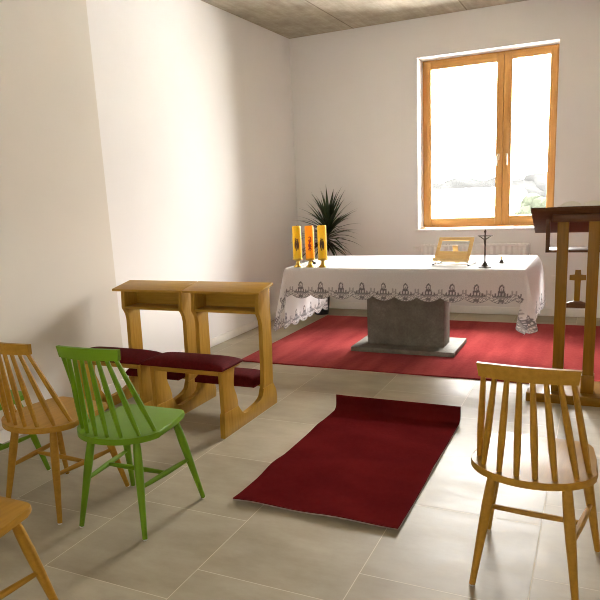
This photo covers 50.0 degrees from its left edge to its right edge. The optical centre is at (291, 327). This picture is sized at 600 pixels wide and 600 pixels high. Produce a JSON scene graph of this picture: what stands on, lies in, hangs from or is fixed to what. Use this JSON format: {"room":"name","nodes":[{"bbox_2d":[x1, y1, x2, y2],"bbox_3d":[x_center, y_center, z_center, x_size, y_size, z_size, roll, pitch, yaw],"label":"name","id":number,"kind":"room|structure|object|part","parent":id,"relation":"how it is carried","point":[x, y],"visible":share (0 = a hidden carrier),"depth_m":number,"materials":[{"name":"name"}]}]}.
{"room":"house of worship","nodes":[
{"label":"house of worship","id":0,"kind":"room"},
{"bbox_2d":[0,0,297,430],"bbox_3d":[-1.991,-0.885,3.944,0.360,3.208,9.820,3,13,25],"label":"wall","id":1,"kind":"structure","parent":0,"point":[140,139],"depth_m":5.10,"materials":[{"name":"beige paint"}]},
{"bbox_2d":[0,312,275,443],"bbox_3d":[-1.789,0.658,4.170,0.073,0.080,9.147,3,13,25],"label":"baseboard","id":2,"kind":"structure","parent":1,"relation":"attached to","point":[5,435],"depth_m":6.45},
{"bbox_2d":[0,308,599,599],"bbox_3d":[0.459,0.899,3.182,5.600,0.200,9.820,3,13,25],"label":"floor","id":3,"kind":"structure","parent":0,"point":[216,546],"depth_m":2.88,"materials":[{"name":"beige stone"}]},
{"bbox_2d":[0,390,50,470],"bbox_3d":[-1.673,0.414,3.395,0.448,0.868,0.496,3,13,25],"label":"spindle chair","id":4,"kind":"object","parent":3,"relation":"on","point":[34,438],"visible":0.41,"depth_m":3.51,"materials":[{"name":"green paint"}]},
{"bbox_3d":[-1.673,0.400,3.393,0.433,0.027,0.440,3,13,25],"label":"seat","id":5,"kind":"part","parent":4,"relation":"part of","materials":[{"name":"green paint"}]},
{"bbox_3d":[-1.418,0.589,3.523,0.139,0.444,0.039,-9,14,-28],"label":"leg","id":6,"kind":"part","parent":4,"relation":"part of","materials":[{"name":"green paint"}]},
{"bbox_2d":[0,496,58,599],"bbox_3d":[-1.123,0.665,2.085,0.448,0.868,0.496,3,13,25],"label":"spindle chair","id":7,"kind":"object","parent":3,"relation":"on","point":[13,512],"visible":1,"depth_m":2.16,"materials":[{"name":"brown wood"}]},
{"bbox_3d":[-1.123,0.651,2.083,0.433,0.027,0.440,3,13,25],"label":"seat","id":8,"kind":"part","parent":7,"relation":"part of","materials":[{"name":"brown wood"}]},
{"bbox_3d":[-0.868,0.841,2.213,0.139,0.444,0.039,-9,14,-28],"label":"leg","id":9,"kind":"part","parent":7,"relation":"part of","materials":[{"name":"brown wood"}]},
{"bbox_2d":[0,342,129,524],"bbox_3d":[-1.170,0.441,3.149,0.448,0.868,0.496,3,13,27],"label":"spindle chair","id":10,"kind":"object","parent":3,"relation":"on","point":[54,415],"visible":0.95,"depth_m":2.98,"materials":[{"name":"brown wood"}]},
{"bbox_3d":[-1.361,0.670,3.131,0.120,0.443,0.039,-8,13,-21],"label":"leg","id":11,"kind":"part","parent":10,"relation":"part of","materials":[{"name":"brown wood"}]},
{"bbox_3d":[-1.291,0.089,2.870,0.328,0.052,0.048,3,13,27],"label":"backrest rail","id":12,"kind":"part","parent":10,"relation":"part of","materials":[{"name":"brown wood"}]},
{"bbox_3d":[-1.170,0.427,3.147,0.433,0.027,0.440,3,13,27],"label":"seat","id":13,"kind":"part","parent":10,"relation":"part of","materials":[{"name":"brown wood"}]},
{"bbox_3d":[-1.093,0.686,2.996,0.039,0.443,0.120,-6,12,-13],"label":"leg","id":14,"kind":"part","parent":10,"relation":"part of","materials":[{"name":"brown wood"}]},
{"bbox_3d":[-1.240,0.599,3.436,0.039,0.444,0.139,-5,12,-8],"label":"leg","id":15,"kind":"part","parent":10,"relation":"part of","materials":[{"name":"brown wood"}]},
{"bbox_3d":[-0.912,0.618,3.271,0.139,0.444,0.039,-9,13,-26],"label":"leg","id":16,"kind":"part","parent":10,"relation":"part of","materials":[{"name":"brown wood"}]},
{"bbox_2d":[56,345,204,540],"bbox_3d":[-0.747,0.459,2.966,0.448,0.868,0.496,3,13,24],"label":"spindle chair","id":17,"kind":"object","parent":3,"relation":"on","point":[126,425],"visible":1,"depth_m":2.80,"materials":[{"name":"green paint"}]},
{"bbox_3d":[-0.933,0.690,2.937,0.120,0.443,0.039,-8,13,-24],"label":"leg","id":18,"kind":"part","parent":17,"relation":"part of","materials":[{"name":"green paint"}]},
{"bbox_3d":[-0.856,0.107,2.681,0.328,0.052,0.048,3,13,24],"label":"backrest rail","id":19,"kind":"part","parent":17,"relation":"part of","materials":[{"name":"green paint"}]},
{"bbox_3d":[-0.830,0.619,3.248,0.039,0.444,0.139,-5,12,-11],"label":"leg","id":20,"kind":"part","parent":17,"relation":"part of","materials":[{"name":"green paint"}]},
{"bbox_3d":[-0.747,0.445,2.963,0.433,0.027,0.440,3,13,24],"label":"seat","id":21,"kind":"part","parent":17,"relation":"part of","materials":[{"name":"green paint"}]},
{"bbox_3d":[-0.659,0.702,2.816,0.039,0.443,0.120,-6,12,-16],"label":"leg","id":22,"kind":"part","parent":17,"relation":"part of","materials":[{"name":"green paint"}]},
{"bbox_3d":[-0.494,0.633,3.101,0.139,0.444,0.039,-10,14,-29],"label":"leg","id":23,"kind":"part","parent":17,"relation":"part of","materials":[{"name":"green paint"}]},
{"bbox_2d":[77,280,196,408],"bbox_3d":[-1.072,0.147,4.520,0.603,0.863,0.750,3,13,25],"label":"bench","id":24,"kind":"object","parent":3,"relation":"on","point":[136,295],"visible":0.44,"depth_m":4.62,"materials":[{"name":"brown wood"}]},
{"bbox_3d":[-1.397,0.324,4.442,0.030,0.276,0.169,3,13,25],"label":"bench post","id":25,"kind":"part","parent":24,"relation":"part of","materials":[{"name":"brown wood"}]},
{"bbox_3d":[-1.206,0.240,4.245,0.475,0.028,0.020,3,13,25],"label":"seat rail","id":26,"kind":"part","parent":24,"relation":"part of","materials":[{"name":"brown wood"}]},
{"bbox_2d":[91,346,160,364],"bbox_3d":[-1.179,0.173,4.296,0.601,0.048,0.254,3,13,25],"label":"seat cushion","id":27,"kind":"object","parent":24,"relation":"on","point":[129,356],"depth_m":4.18,"materials":[{"name":"red fabric"}]},
{"bbox_3d":[-1.192,0.011,4.843,0.030,0.686,0.174,3,13,25],"label":"desk post","id":28,"kind":"part","parent":24,"relation":"part of","materials":[{"name":"brown wood"}]},
{"bbox_3d":[-0.941,0.347,4.227,0.030,0.276,0.169,3,13,25],"label":"bench post","id":29,"kind":"part","parent":24,"relation":"part of","materials":[{"name":"brown wood"}]},
{"bbox_2d":[125,303,178,310],"bbox_3d":[-0.974,-0.151,4.696,0.475,0.018,0.160,3,13,25],"label":"shelf","id":30,"kind":"object","parent":24,"relation":"attached to","point":[128,306],"depth_m":4.69,"materials":[{"name":"brown wood"}]},
{"bbox_3d":[-0.946,-0.245,4.746,0.475,0.142,0.015,3,13,25],"label":"panel","id":31,"kind":"part","parent":24,"relation":"part of","materials":[{"name":"brown wood"}]},
{"bbox_3d":[-0.736,0.034,4.628,0.030,0.686,0.174,3,13,25],"label":"desk post","id":32,"kind":"part","parent":24,"relation":"part of","materials":[{"name":"brown wood"}]},
{"bbox_2d":[140,281,276,438],"bbox_3d":[-0.521,0.174,4.260,0.603,0.863,0.750,3,13,25],"label":"bench","id":33,"kind":"object","parent":3,"relation":"on","point":[206,296],"visible":0.98,"depth_m":4.33,"materials":[{"name":"brown wood"}]},
{"bbox_3d":[-0.846,0.352,4.183,0.030,0.276,0.169,3,13,25],"label":"bench post","id":34,"kind":"part","parent":33,"relation":"part of","materials":[{"name":"brown wood"}]},
{"bbox_3d":[-0.655,0.268,3.986,0.475,0.028,0.020,3,13,25],"label":"seat rail","id":35,"kind":"part","parent":33,"relation":"part of","materials":[{"name":"brown wood"}]},
{"bbox_2d":[140,352,242,371],"bbox_3d":[-0.628,0.200,4.036,0.601,0.048,0.254,3,13,25],"label":"seat cushion","id":36,"kind":"object","parent":33,"relation":"on","point":[199,362],"depth_m":3.96,"materials":[{"name":"red fabric"}]},
{"bbox_3d":[-0.641,0.038,4.583,0.030,0.686,0.174,3,13,25],"label":"desk post","id":37,"kind":"part","parent":33,"relation":"part of","materials":[{"name":"brown wood"}]},
{"bbox_2d":[195,306,254,313],"bbox_3d":[-0.423,-0.123,4.436,0.475,0.018,0.160,3,13,25],"label":"shelf","id":38,"kind":"object","parent":33,"relation":"attached to","point":[198,309],"depth_m":4.42,"materials":[{"name":"brown wood"}]},
{"bbox_3d":[-0.389,0.375,3.967,0.030,0.276,0.169,3,13,25],"label":"bench post","id":39,"kind":"part","parent":33,"relation":"part of","materials":[{"name":"brown wood"}]},
{"bbox_3d":[-0.395,-0.217,4.486,0.475,0.142,0.015,3,13,25],"label":"panel","id":40,"kind":"part","parent":33,"relation":"part of","materials":[{"name":"brown wood"}]},
{"bbox_3d":[-0.185,0.061,4.368,0.030,0.686,0.174,3,13,25],"label":"desk post","id":41,"kind":"part","parent":33,"relation":"part of","materials":[{"name":"brown wood"}]},
{"bbox_2d":[288,189,358,314],"bbox_3d":[0.401,-0.894,7.494,0.890,1.515,0.804,3,13,25],"label":"dracaena","id":42,"kind":"object","parent":3,"relation":"on","point":[328,212],"visible":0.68,"depth_m":7.40,"materials":[{"name":"green plant"}]},
{"bbox_2d":[315,296,329,314],"bbox_3d":[0.360,-0.304,7.704,0.232,0.280,0.232,3,13,25],"label":"pot","id":43,"kind":"object","parent":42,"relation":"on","point":[323,312],"depth_m":7.65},
{"bbox_2d":[233,394,460,529],"bbox_3d":[0.381,0.664,3.548,0.828,0.107,1.398,3,13,25],"label":"runner rug","id":44,"kind":"object","parent":3,"relation":"on","point":[369,461],"visible":1,"depth_m":3.44,"materials":[{"name":"red carpet"}]},
{"bbox_2d":[242,315,599,383],"bbox_3d":[1.582,0.158,5.890,3.545,0.012,2.088,3,13,25],"label":"carpet","id":45,"kind":"object","parent":3,"relation":"on","point":[326,342],"visible":0.64,"depth_m":5.72,"materials":[{"name":"red carpet"}]},
{"bbox_2d":[351,297,465,357],"bbox_3d":[1.103,-0.217,5.883,2.032,0.770,1.000,3,13,25],"label":"altar table","id":46,"kind":"object","parent":45,"relation":"on","point":[416,326],"visible":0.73,"depth_m":5.73,"materials":[{"name":"grey stone"}]},
{"bbox_2d":[273,255,544,334],"bbox_3d":[1.073,-0.306,5.855,2.303,0.588,1.113,3,13,25],"label":"altar cloth","id":47,"kind":"object","parent":46,"relation":"on","point":[304,291],"visible":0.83,"depth_m":5.42,"materials":[{"name":"white fabric"}]},
{"bbox_2d":[292,225,302,267],"bbox_3d":[0.052,-0.731,5.777,0.087,0.374,0.087,-6,12,-16],"label":"candle","id":48,"kind":"object","parent":47,"relation":"on","point":[296,230],"visible":1,"depth_m":5.75,"materials":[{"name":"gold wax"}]},
{"bbox_2d":[293,258,302,267],"bbox_3d":[0.060,-0.588,5.808,0.087,0.081,0.087,3,13,25],"label":"candlestick","id":49,"kind":"object","parent":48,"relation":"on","point":[297,260],"depth_m":5.79,"materials":[{"name":"gold metal"}]},
{"bbox_2d":[304,225,314,267],"bbox_3d":[0.164,-0.726,5.727,0.087,0.374,0.087,-11,15,-34],"label":"candle","id":50,"kind":"object","parent":47,"relation":"on","point":[309,231],"visible":1,"depth_m":5.69,"materials":[{"name":"orange wax"}]},
{"bbox_2d":[305,258,314,267],"bbox_3d":[0.171,-0.583,5.758,0.087,0.081,0.087,3,13,25],"label":"candlestick","id":51,"kind":"object","parent":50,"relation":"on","point":[310,260],"depth_m":5.73,"materials":[{"name":"gold metal"}]},
{"bbox_2d":[317,225,327,267],"bbox_3d":[0.273,-0.721,5.678,0.087,0.374,0.087,-6,12,-16],"label":"candle","id":52,"kind":"object","parent":47,"relation":"on","point":[321,229],"visible":1,"depth_m":5.65,"materials":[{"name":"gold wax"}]},
{"bbox_2d":[318,258,327,267],"bbox_3d":[0.280,-0.578,5.708,0.087,0.081,0.087,3,13,25],"label":"candlestick","id":53,"kind":"object","parent":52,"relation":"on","point":[323,265],"depth_m":5.69,"materials":[{"name":"gold metal"}]},
{"bbox_2d":[432,237,476,265],"bbox_3d":[1.377,-0.647,5.439,0.324,0.220,0.209,5,14,33],"label":"book stand","id":54,"kind":"object","parent":47,"relation":"on","point":[456,256],"visible":1,"depth_m":5.43,"materials":[{"name":"brown wood"}]},
{"bbox_2d":[478,229,492,267],"bbox_3d":[1.543,-0.629,5.124,0.099,0.302,0.099,-7,13,-19],"label":"crucifix","id":55,"kind":"object","parent":47,"relation":"on","point":[484,265],"visible":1,"depth_m":5.11,"materials":[{"name":"brown metal"}]},
{"bbox_2d":[469,361,599,599],"bbox_3d":[0.897,0.503,2.373,0.448,0.868,0.496,4,14,29],"label":"spindle chair","id":56,"kind":"object","parent":3,"relation":"on","point":[532,461],"visible":1,"depth_m":2.20,"materials":[{"name":"brown wood"}]},
{"bbox_3d":[0.704,0.730,2.364,0.120,0.443,0.039,-7,13,-19],"label":"leg","id":57,"kind":"part","parent":56,"relation":"part of","materials":[{"name":"brown wood"}]},
{"bbox_3d":[0.838,0.660,2.664,0.039,0.444,0.139,-4,12,-6],"label":"leg","id":58,"kind":"part","parent":56,"relation":"part of","materials":[{"name":"brown wood"}]},
{"bbox_3d":[0.768,0.150,2.099,0.328,0.052,0.048,4,14,29],"label":"backrest rail","id":59,"kind":"part","parent":56,"relation":"part of","materials":[{"name":"brown wood"}]},
{"bbox_3d":[0.897,0.489,2.371,0.433,0.027,0.440,4,14,29],"label":"seat","id":60,"kind":"part","parent":56,"relation":"part of","materials":[{"name":"brown wood"}]},
{"bbox_3d":[0.966,0.748,2.218,0.039,0.443,0.120,-5,12,-11],"label":"leg","id":61,"kind":"part","parent":56,"relation":"part of","materials":[{"name":"brown wood"}]},
{"bbox_3d":[1.158,0.682,2.485,0.139,0.444,0.039,-8,13,-24],"label":"leg","id":62,"kind":"part","parent":56,"relation":"part of","materials":[{"name":"brown wood"}]},
{"bbox_2d":[526,206,599,406],"bbox_3d":[1.889,-0.158,4.252,0.576,1.281,0.385,3,13,25],"label":"lectern","id":63,"kind":"object","parent":3,"relation":"on","point":[561,221],"visible":0.81,"depth_m":4.16,"materials":[{"name":"brown wood"}]},
{"bbox_2d":[545,219,550,252],"bbox_3d":[1.679,-0.602,4.205,0.024,0.218,0.046,3,13,25],"label":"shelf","id":64,"kind":"object","parent":63,"relation":"attached to","point":[548,221],"depth_m":4.19,"materials":[{"name":"brown wood"}]},
{"bbox_3d":[1.766,-0.153,4.221,0.068,1.173,0.060,3,13,25],"label":"post","id":65,"kind":"part","parent":63,"relation":"part of","materials":[{"name":"brown wood"}]},
{"bbox_3d":[1.918,0.438,4.377,0.570,0.062,0.382,3,13,25],"label":"board","id":66,"kind":"part","parent":63,"relation":"part of","materials":[{"name":"brown wood"}]},
{"bbox_2d":[548,247,587,252],"bbox_3d":[1.890,-0.512,4.218,0.396,0.016,0.210,3,13,25],"label":"shelf","id":67,"kind":"object","parent":63,"relation":"attached to","point":[550,249],"depth_m":4.19,"materials":[{"name":"brown wood"}]},
{"bbox_3d":[1.854,-0.151,4.179,0.124,0.045,0.024,3,13,25],"label":"cross rail","id":68,"kind":"part","parent":63,"relation":"part of","materials":[{"name":"brown wood"}]},
{"bbox_2d":[558,200,599,206],"bbox_3d":[1.841,-0.740,4.064,0.304,0.127,0.210,3,13,25],"label":"open book","id":69,"kind":"object","parent":63,"relation":"on","point":[594,202],"visible":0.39,"depth_m":3.98,"materials":[{"name":"paper"}]},
{"bbox_3d":[1.931,-0.145,4.143,0.068,1.173,0.060,3,13,25],"label":"post","id":70,"kind":"part","parent":63,"relation":"part of","materials":[{"name":"brown wood"}]},
{"bbox_2d":[201,0,526,38],"bbox_3d":[0.292,-2.455,2.468,5.600,0.250,9.820,3,13,25],"label":"ceiling","id":71,"kind":"structure","parent":0,"point":[290,19],"depth_m":6.52,"materials":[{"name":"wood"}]},
{"bbox_2d":[289,0,599,309],"bbox_3d":[2.389,-1.753,6.993,5.000,3.208,0.360,3,13,25],"label":"wall","id":72,"kind":"structure","parent":0,"point":[357,93],"depth_m":7.22,"materials":[{"name":"beige paint"}]},
{"bbox_2d":[329,302,599,317],"bbox_3d":[2.386,-0.187,7.154,5.000,0.082,0.013,3,13,25],"label":"baseboard","id":73,"kind":"structure","parent":72,"relation":"attached to","point":[339,305],"depth_m":7.24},
{"bbox_2d":[413,243,529,254],"bbox_3d":[1.989,-0.540,7.195,1.256,0.794,0.128,3,13,25],"label":"radiator","id":74,"kind":"object","parent":72,"relation":"attached to","point":[491,248],"visible":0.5,"depth_m":7.00,"materials":[{"name":"white metal"}]},
{"bbox_3d":[2.009,-0.625,7.118,1.150,0.550,0.044,3,13,25],"label":"panel","id":75,"kind":"part","parent":74,"relation":"part of","materials":[{"name":"white metal"}]},
{"bbox_2d":[421,243,529,246],"bbox_3d":[2.011,-0.913,7.091,1.158,0.024,0.104,3,13,25],"label":"grille","id":76,"kind":"object","parent":74,"relation":"attached to","point":[476,244],"depth_m":7.00,"materials":[{"name":"white metal"}]},
{"bbox_2d":[415,44,559,231],"bbox_3d":[2.124,-2.013,7.018,1.497,1.880,0.332,3,13,25],"label":"window","id":77,"kind":"structure","parent":72,"relation":"in","point":[502,221],"depth_m":7.06,"materials":[{"name":"orange wood"}]},
{"bbox_3d":[1.935,-2.067,7.239,0.857,1.805,0.058,3,13,25],"label":"sash","id":78,"kind":"part","parent":77,"relation":"part of","materials":[{"name":"orange wood"}]},
{"bbox_3d":[2.157,-1.104,7.185,1.497,0.030,0.274,3,13,25],"label":"sill","id":79,"kind":"part","parent":77,"relation":"part of","materials":[{"name":"white plastic"}]},
{"bbox_3d":[2.268,-1.845,7.063,0.026,0.130,0.061,3,13,25],"label":"handle","id":80,"kind":"part","parent":77,"relation":"part of","materials":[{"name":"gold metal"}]},
{"bbox_3d":[2.567,-2.035,6.941,0.530,1.805,0.058,3,13,25],"label":"sash","id":81,"kind":"part","parent":77,"relation":"part of","materials":[{"name":"orange wood"}]},
{"bbox_2d":[551,275,555,282],"bbox_3d":[2.816,-0.518,6.868,0.080,0.080,0.012,3,13,25],"label":"wall socket","id":82,"kind":"object","parent":72,"relation":"attached to","point":[553,277],"visible":0.56,"depth_m":6.87,"materials":[{"name":"white plastic"}]},
{"label":"outside","id":83,"kind":"structure","parent":0,"visible":0},
{"bbox_3d":[32.948,-13.054,76.492,240.000,0.200,151.800,3,13,25],"label":"ground","id":84,"kind":"structure","parent":83,"visible":0},
{"bbox_2d":[432,186,527,227],"bbox_3d":[4.523,-3.810,28.676,10.800,4.400,8.060,3,13,25],"label":"building","id":85,"kind":"structure","parent":84,"relation":"on","point":[466,202],"depth_m":24.23,"materials":[{"name":"white"}]},
{"bbox_2d":[432,171,546,196],"bbox_3d":[17.221,-14.881,76.749,128.896,6.538,11.842,3,13,25],"label":"trees","id":86,"kind":"object","parent":84,"relation":"on","point":[537,182],"visible":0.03,"depth_m":70.67,"materials":[{"name":"green plant"}]},
{"bbox_2d":[515,193,545,214],"bbox_3d":[7.435,-1.988,19.825,1.253,4.248,1.125,3,13,25],"label":"tree","id":87,"kind":"object","parent":84,"relation":"on","point":[530,200],"visible":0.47,"depth_m":19.22,"materials":[{"name":"green plant"}]}
]}

